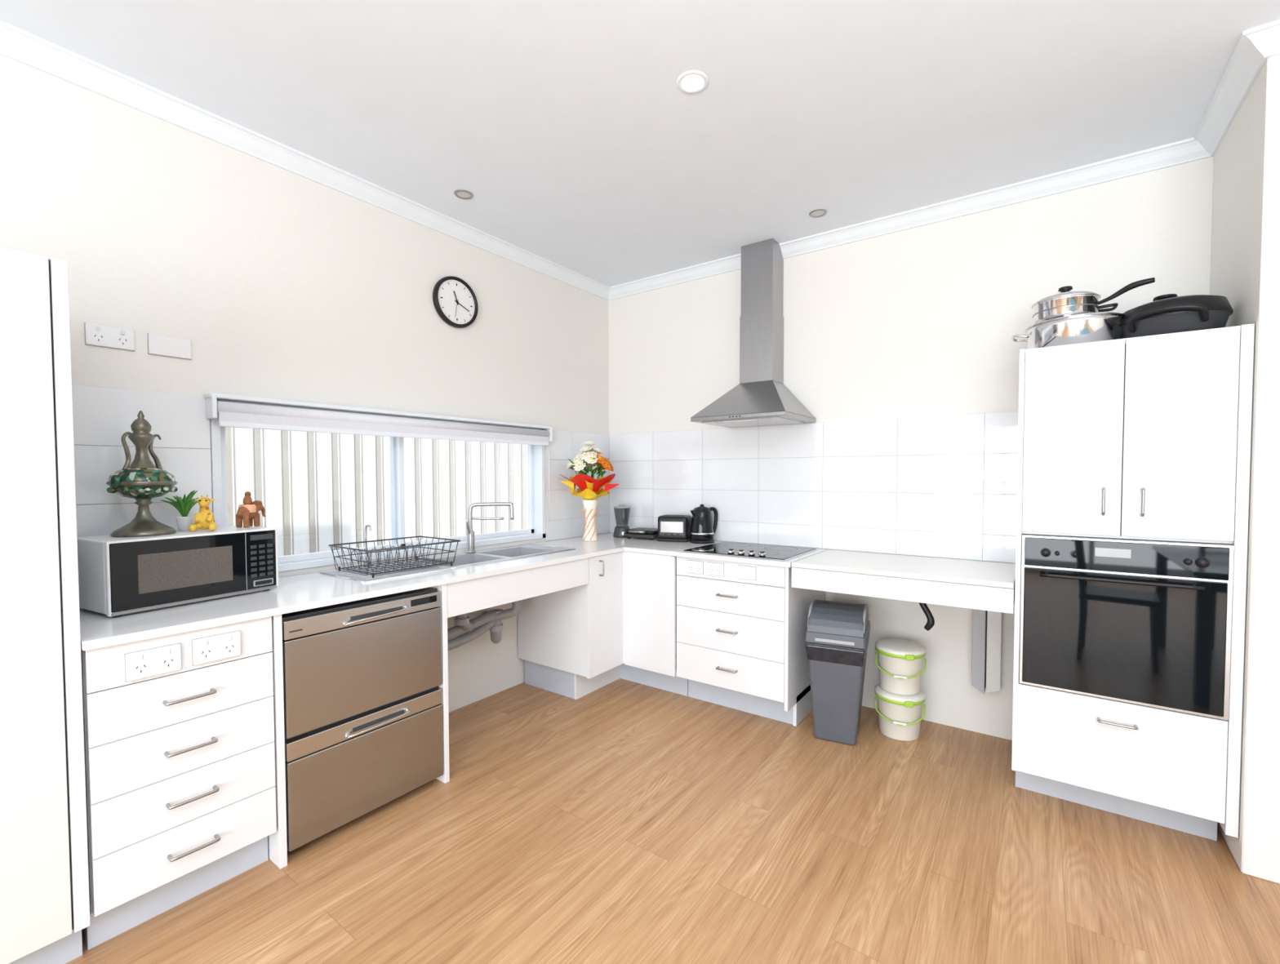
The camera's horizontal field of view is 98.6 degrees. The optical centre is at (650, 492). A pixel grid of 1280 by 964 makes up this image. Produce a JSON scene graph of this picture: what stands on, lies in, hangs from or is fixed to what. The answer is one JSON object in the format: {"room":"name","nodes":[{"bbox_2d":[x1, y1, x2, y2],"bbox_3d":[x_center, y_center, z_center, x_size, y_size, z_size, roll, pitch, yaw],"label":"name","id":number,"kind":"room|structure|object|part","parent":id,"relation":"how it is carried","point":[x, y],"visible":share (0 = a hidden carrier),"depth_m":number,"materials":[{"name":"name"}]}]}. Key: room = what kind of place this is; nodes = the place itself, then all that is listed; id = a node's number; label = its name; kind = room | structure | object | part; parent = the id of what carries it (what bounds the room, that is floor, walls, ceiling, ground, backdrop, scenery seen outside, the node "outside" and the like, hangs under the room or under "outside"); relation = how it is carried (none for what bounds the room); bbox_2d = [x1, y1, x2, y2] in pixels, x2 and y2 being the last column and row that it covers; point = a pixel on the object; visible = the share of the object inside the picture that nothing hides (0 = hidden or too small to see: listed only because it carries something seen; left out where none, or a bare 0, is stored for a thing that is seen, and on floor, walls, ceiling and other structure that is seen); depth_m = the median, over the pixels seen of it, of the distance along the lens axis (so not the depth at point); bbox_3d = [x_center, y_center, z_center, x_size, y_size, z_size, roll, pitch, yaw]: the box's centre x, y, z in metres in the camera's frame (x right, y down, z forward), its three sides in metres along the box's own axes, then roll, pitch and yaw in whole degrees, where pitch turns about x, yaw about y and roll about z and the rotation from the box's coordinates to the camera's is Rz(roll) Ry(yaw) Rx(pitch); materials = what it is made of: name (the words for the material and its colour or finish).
{"room":"kitchen","nodes":[
{"label":"kitchen","id":0,"kind":"room"},
{"bbox_2d":[0,54,608,712],"bbox_3d":[-2.341,-0.069,1.345,0.120,2.663,7.120,1,2,35],"label":"wall","id":1,"kind":"structure","parent":0,"point":[282,284],"depth_m":2.30,"materials":[{"name":"paint"}]},
{"bbox_2d":[84,322,134,351],"bbox_3d":[-1.861,-0.536,1.897,0.012,0.074,0.124,1,2,35],"label":"power outlet","id":2,"kind":"object","parent":1,"relation":"attached to","point":[95,335],"visible":1,"depth_m":1.89,"materials":[{"name":"white plastic"}]},
{"bbox_2d":[147,333,191,359],"bbox_3d":[-1.770,-0.537,2.029,0.010,0.074,0.124,1,2,35],"label":"blank wall plate","id":3,"kind":"object","parent":1,"relation":"attached to","point":[160,345],"visible":1,"depth_m":2.02,"materials":[{"name":"white plastic"}]},
{"bbox_2d":[71,384,608,541],"bbox_3d":[-1.139,-0.028,2.941,0.009,0.733,2.870,1,2,35],"label":"tiles","id":4,"kind":"structure","parent":1,"relation":"attached to","point":[101,415],"depth_m":2.02,"materials":[{"name":"tile"}]},
{"bbox_2d":[209,399,545,572],"bbox_3d":[-1.240,-0.035,2.891,0.120,0.705,1.763,1,2,35],"label":"window","id":5,"kind":"structure","parent":1,"relation":"in","point":[535,454],"depth_m":2.81,"materials":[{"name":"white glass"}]},
{"bbox_2d":[204,392,552,506],"bbox_3d":[-1.167,-0.093,2.830,0.068,0.615,1.790,1,2,35],"label":"roller blind","id":6,"kind":"object","parent":5,"relation":"attached to","point":[231,414],"visible":1,"depth_m":2.54,"materials":[{"name":"fabric"}]},
{"bbox_2d":[432,275,478,328],"bbox_3d":[-1.059,-1.038,3.003,0.032,0.272,0.272,1,2,35],"label":"wall clock","id":7,"kind":"object","parent":1,"relation":"attached to","point":[455,301],"visible":1,"depth_m":2.99,"materials":[{"name":"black plastic"}]},
{"bbox_2d":[0,0,1279,287],"bbox_3d":[0.284,-1.385,-0.610,6.620,0.080,7.220,1,2,35],"label":"ceiling","id":8,"kind":"structure","parent":0,"point":[575,140],"depth_m":1.95,"materials":[{"name":"paint"}]},
{"bbox_2d":[453,189,473,199],"bbox_3d":[-0.905,-1.442,2.667,0.090,0.004,0.090,1,2,35],"label":"recessed light","id":9,"kind":"object","parent":8,"relation":"in","point":[460,193],"visible":1,"depth_m":2.66,"materials":[{"name":"silver metal"}]},
{"bbox_2d":[676,70,708,93],"bbox_3d":[0.145,-1.421,1.907,0.110,0.004,0.110,1,2,35],"label":"recessed light","id":10,"kind":"object","parent":8,"relation":"in","point":[691,82],"visible":1,"depth_m":1.90,"materials":[{"name":"paint"}]},
{"bbox_2d":[808,208,826,217],"bbox_3d":[0.871,-1.451,2.864,0.090,0.004,0.090,1,2,35],"label":"recessed light","id":11,"kind":"object","parent":8,"relation":"in","point":[817,213],"visible":1,"depth_m":2.86,"materials":[{"name":"silver metal"}]},
{"bbox_2d":[65,678,1279,963],"bbox_3d":[0.289,1.346,-0.525,6.620,0.060,7.220,1,2,35],"label":"floor","id":12,"kind":"structure","parent":0,"point":[624,821],"depth_m":1.83,"materials":[{"name":"brown wood"}]},
{"bbox_2d":[0,246,90,963],"bbox_3d":[-2.033,0.342,1.168,0.596,1.850,1.064,1,2,35],"label":"pantry cabinet","id":13,"kind":"object","parent":12,"relation":"on","point":[45,900],"visible":1,"depth_m":1.37,"materials":[{"name":"laminate"}]},
{"bbox_2d":[80,616,276,949],"bbox_3d":[-1.578,0.824,1.786,0.609,0.847,0.433,1,2,35],"label":"base cabinet","id":14,"kind":"object","parent":12,"relation":"on","point":[179,728],"visible":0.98,"depth_m":1.60,"materials":[{"name":"white laminate"}]},
{"bbox_2d":[124,643,181,681],"bbox_3d":[-1.397,0.478,1.550,0.012,0.078,0.120,1,2,35],"label":"power outlet","id":15,"kind":"object","parent":14,"relation":"attached to","point":[149,662],"depth_m":1.55,"materials":[{"name":"white plastic"}]},
{"bbox_2d":[191,630,240,666],"bbox_3d":[-1.313,0.471,1.669,0.012,0.078,0.120,1,2,35],"label":"power outlet","id":16,"kind":"object","parent":14,"relation":"attached to","point":[212,647],"depth_m":1.66,"materials":[{"name":"white plastic"}]},
{"bbox_2d":[267,583,449,869],"bbox_3d":[-1.266,0.810,2.228,0.610,0.847,0.641,1,2,35],"label":"dishwasher","id":17,"kind":"object","parent":12,"relation":"on","point":[362,695],"depth_m":2.01,"materials":[{"name":"silver metal"}]},
{"bbox_3d":[-1.456,0.818,1.983,0.580,0.847,0.022,1,2,35],"label":"dishwasher end panel","id":18,"kind":"part","parent":17,"relation":"part of","materials":[{"name":"white laminate"}]},
{"bbox_3d":[-1.100,0.802,2.489,0.580,0.847,0.022,1,2,35],"label":"dishwasher end panel","id":19,"kind":"part","parent":17,"relation":"part of","materials":[{"name":"white laminate"}]},
{"bbox_2d":[517,551,688,699],"bbox_3d":[-0.175,0.769,3.496,0.950,0.846,0.894,1,2,35],"label":"base cabinet","id":20,"kind":"object","parent":12,"relation":"on","point":[574,642],"visible":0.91,"depth_m":3.22,"materials":[{"name":"white laminate"}]},
{"bbox_2d":[79,533,827,650],"bbox_3d":[-0.469,0.438,2.480,1.630,0.172,2.874,1,2,35],"label":"benchtop","id":21,"kind":"object","parent":20,"relation":"on","point":[303,592],"depth_m":2.30,"materials":[{"name":"stone"}]},
{"bbox_2d":[76,525,278,617],"bbox_3d":[-1.628,0.255,1.918,0.272,0.233,0.485,1,2,27],"label":"microwave oven","id":22,"kind":"object","parent":21,"relation":"on","point":[118,576],"visible":0.97,"depth_m":1.79,"materials":[{"name":"white plastic"}]},
{"bbox_2d":[106,410,177,537],"bbox_3d":[-1.698,-0.067,1.840,0.177,0.414,0.177,-1,2,-34],"label":"pitcher","id":23,"kind":"object","parent":22,"relation":"on","point":[143,481],"visible":1,"depth_m":1.81,"materials":[{"name":"brown metal"}]},
{"bbox_2d":[160,489,199,530],"bbox_3d":[-1.686,0.063,1.982,0.127,0.145,0.120,1,2,35],"label":"potted succulent","id":24,"kind":"object","parent":22,"relation":"on","point":[184,505],"visible":0.97,"depth_m":1.97,"materials":[{"name":"green plant"}]},
{"bbox_2d":[188,494,217,531],"bbox_3d":[-1.595,0.072,1.966,0.076,0.127,0.082,-1,2,-29],"label":"giraffe","id":25,"kind":"object","parent":22,"relation":"on","point":[204,519],"visible":1,"depth_m":1.96,"materials":[{"name":"yellow plastic"}]},
{"bbox_2d":[235,491,266,528],"bbox_3d":[-1.531,0.063,2.114,0.062,0.136,0.127,0,2,7],"label":"elephant figurine","id":26,"kind":"object","parent":22,"relation":"on","point":[247,512],"visible":1,"depth_m":2.08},
{"bbox_2d":[320,543,575,582],"bbox_3d":[-0.944,0.422,2.812,0.388,0.174,1.228,1,2,35],"label":"sink","id":27,"kind":"object","parent":21,"relation":"in","point":[510,553],"visible":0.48,"depth_m":2.86,"materials":[{"name":"metal"}]},
{"bbox_2d":[363,524,371,566],"bbox_3d":[-1.319,0.247,2.568,0.057,0.197,0.024,1,2,35],"label":"tap","id":28,"kind":"object","parent":27,"relation":"on","point":[368,525],"visible":0.82,"depth_m":2.57,"materials":[{"name":"metal"}]},
{"bbox_2d":[328,535,460,577],"bbox_3d":[-1.149,0.284,2.492,0.330,0.118,0.439,1,2,35],"label":"wire dish rack","id":29,"kind":"object","parent":27,"relation":"on","point":[415,556],"visible":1,"depth_m":2.47,"materials":[{"name":"black metal"}]},
{"bbox_2d":[447,600,522,650],"bbox_3d":[-0.975,0.683,2.955,0.290,0.347,0.530,1,2,35],"label":"pipes","id":30,"kind":"object","parent":27,"relation":"attached to","point":[491,620],"visible":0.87,"depth_m":2.93,"materials":[{"name":"plastic"}]},
{"bbox_2d":[466,502,514,553],"bbox_3d":[-0.890,0.191,3.049,0.256,0.277,0.082,-1,2,-21],"label":"mixer tap","id":31,"kind":"object","parent":27,"relation":"on","point":[470,533],"visible":1,"depth_m":3.02,"materials":[{"name":"metal"}]},
{"bbox_3d":[-0.609,0.445,2.694,0.022,0.146,0.892,1,2,35],"label":"bench apron","id":32,"kind":"part","parent":21,"relation":"part of","materials":[{"name":"white laminate"}]},
{"bbox_2d":[560,440,618,541],"bbox_3d":[-0.377,-0.010,3.610,0.367,0.654,0.367,1,2,35],"label":"vase","id":33,"kind":"object","parent":21,"relation":"on","point":[588,456],"visible":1,"depth_m":3.56,"materials":[{"name":"white ceramic"}]},
{"bbox_2d":[613,504,630,537],"bbox_3d":[-0.191,0.197,3.837,0.128,0.225,0.152,-2,2,-43],"label":"blender","id":34,"kind":"object","parent":21,"relation":"on","point":[621,512],"visible":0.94,"depth_m":3.80,"materials":[{"name":"grey plastic"}]},
{"bbox_2d":[625,527,657,540],"bbox_3d":[-0.048,0.280,3.738,0.220,0.064,0.227,1,2,29],"label":"press","id":35,"kind":"object","parent":21,"relation":"on","point":[639,532],"visible":0.83,"depth_m":3.68,"materials":[{"name":"grey plastic"}]},
{"bbox_2d":[657,514,691,542],"bbox_3d":[0.168,0.232,3.612,0.221,0.166,0.159,0,2,18],"label":"toaster","id":36,"kind":"object","parent":21,"relation":"on","point":[672,528],"visible":0.92,"depth_m":3.55,"materials":[{"name":"black plastic"}]},
{"bbox_2d":[689,504,717,543],"bbox_3d":[0.332,0.196,3.525,0.160,0.244,0.178,1,2,24],"label":"electric kettle","id":37,"kind":"object","parent":21,"relation":"on","point":[703,531],"visible":1,"depth_m":3.46,"materials":[{"name":"black plastic"}]},
{"bbox_2d":[682,541,817,560],"bbox_3d":[0.566,0.315,3.120,0.600,0.030,0.500,1,2,35],"label":"cooktop","id":38,"kind":"object","parent":21,"relation":"on","point":[777,553],"visible":1,"depth_m":3.06,"materials":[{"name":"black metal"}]},
{"bbox_2d":[676,556,824,726],"bbox_3d":[0.570,0.779,3.149,0.660,0.846,0.603,1,2,35],"label":"base cabinet","id":39,"kind":"object","parent":12,"relation":"on","point":[742,628],"visible":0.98,"depth_m":2.91,"materials":[{"name":"white laminate"}]},
{"bbox_2d":[687,560,703,574],"bbox_3d":[0.244,0.411,3.031,0.102,0.070,0.012,1,2,35],"label":"power outlet","id":40,"kind":"object","parent":39,"relation":"attached to","point":[694,566],"depth_m":3.03,"materials":[{"name":"white plastic"}]},
{"bbox_2d":[706,561,724,577],"bbox_3d":[0.346,0.413,2.959,0.102,0.070,0.012,1,2,35],"label":"power outlet","id":41,"kind":"object","parent":39,"relation":"attached to","point":[714,569],"depth_m":2.95,"materials":[{"name":"white plastic"}]},
{"bbox_2d":[737,564,755,580],"bbox_3d":[0.498,0.416,2.853,0.102,0.070,0.010,1,2,35],"label":"power outlet","id":42,"kind":"object","parent":39,"relation":"attached to","point":[745,572],"depth_m":2.85,"materials":[{"name":"white plastic"}]},
{"bbox_2d":[804,599,870,745],"bbox_3d":[0.953,0.884,2.791,0.275,0.656,0.367,1,2,25],"label":"rubbish bin","id":43,"kind":"object","parent":12,"relation":"on","point":[837,639],"visible":1,"depth_m":2.65,"materials":[{"name":"grey plastic"}]},
{"bbox_2d":[874,683,925,741],"bbox_3d":[1.250,1.099,2.766,0.233,0.226,0.244,1,2,24],"label":"bucket","id":44,"kind":"object","parent":12,"relation":"on","point":[900,717],"visible":0.78,"depth_m":2.69,"materials":[{"name":"beige plastic"}]},
{"bbox_2d":[875,639,926,695],"bbox_3d":[1.250,0.872,2.759,0.233,0.226,0.244,1,2,24],"label":"bucket","id":45,"kind":"object","parent":44,"relation":"on","point":[900,662],"visible":1,"depth_m":2.69,"materials":[{"name":"beige plastic"}]},
{"bbox_2d":[1011,323,1254,840],"bbox_3d":[1.847,0.337,2.207,0.627,1.784,0.643,1,2,35],"label":"tall cabinet","id":46,"kind":"object","parent":12,"relation":"on","point":[1148,437],"visible":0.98,"depth_m":1.95,"materials":[{"name":"white laminate"}]},
{"bbox_2d":[1011,311,1124,349],"bbox_3d":[1.692,-0.628,2.241,0.376,0.142,0.328,1,2,35],"label":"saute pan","id":47,"kind":"object","parent":46,"relation":"on","point":[1105,326],"visible":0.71,"depth_m":2.10,"materials":[{"name":"silver metal"}]},
{"bbox_2d":[1031,277,1155,324],"bbox_3d":[1.747,-0.766,2.198,0.376,0.136,0.228,1,2,35],"label":"pot","id":48,"kind":"object","parent":47,"relation":"on","point":[1065,303],"visible":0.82,"depth_m":2.15,"materials":[{"name":"silver metal"}]},
{"bbox_2d":[1018,533,1234,720],"bbox_3d":[1.823,0.452,2.187,0.577,0.581,0.614,1,2,35],"label":"wall oven","id":49,"kind":"object","parent":46,"relation":"in","point":[1142,622],"visible":1,"depth_m":1.94,"materials":[{"name":"black glass"}]},
{"bbox_2d":[1120,293,1233,338],"bbox_3d":[1.926,-0.641,2.035,0.328,0.180,0.314,-2,2,-40],"label":"frying pan","id":50,"kind":"object","parent":46,"relation":"on","point":[1167,313],"visible":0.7,"depth_m":1.94,"materials":[{"name":"black metal"}]},
{"bbox_2d":[608,156,1213,740],"bbox_3d":[1.028,-0.134,3.251,3.190,2.663,0.120,1,2,35],"label":"wall","id":51,"kind":"structure","parent":0,"point":[922,321],"depth_m":2.87,"materials":[{"name":"paint"}]},
{"bbox_2d":[690,238,816,427],"bbox_3d":[0.595,-0.929,3.157,0.565,1.065,0.485,1,2,35],"label":"range hood","id":52,"kind":"object","parent":51,"relation":"attached to","point":[761,397],"visible":0.99,"depth_m":3.20,"materials":[{"name":"metal"}]},
{"bbox_2d":[608,411,1017,563],"bbox_3d":[0.732,-0.044,3.384,2.556,0.733,0.009,1,2,35],"label":"tiles","id":53,"kind":"structure","parent":51,"relation":"attached to","point":[945,486],"depth_m":3.12,"materials":[{"name":"tile"}]},
{"bbox_2d":[791,549,1015,693],"bbox_3d":[1.235,0.661,2.690,0.911,0.636,0.599,1,2,35],"label":"countertop","id":54,"kind":"structure","parent":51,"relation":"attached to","point":[987,588],"depth_m":2.55,"materials":[{"name":"white laminate"}]},
{"bbox_3d":[1.258,0.521,2.518,0.081,0.211,0.065,1,2,35],"label":"crank handle","id":55,"kind":"part","parent":54,"relation":"part of","materials":[{"name":"black plastic"}]},
{"bbox_2d":[1209,54,1279,884],"bbox_3d":[3.498,-0.072,1.114,3.310,2.663,0.770,1,2,35],"label":"wall","id":56,"kind":"structure","parent":0,"point":[1245,244],"depth_m":1.76,"materials":[{"name":"paint"}]},
{"bbox_2d":[0,19,1279,300],"bbox_3d":[0.328,-1.310,-0.650,6.500,0.067,7.000,1,2,35],"label":"trim","id":57,"kind":"structure","parent":56,"relation":"attached to","point":[1255,46],"depth_m":2.35,"materials":[{"name":"paint"}]},
{"label":"outside","id":58,"kind":"structure","parent":0,"visible":0},
{"bbox_2d":[225,426,528,556],"bbox_3d":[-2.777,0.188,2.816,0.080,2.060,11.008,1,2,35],"label":"window panes","id":59,"kind":"object","parent":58,"point":[319,491],"visible":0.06,"depth_m":3.85,"materials":[{"name":"clear glass"}]}
]}

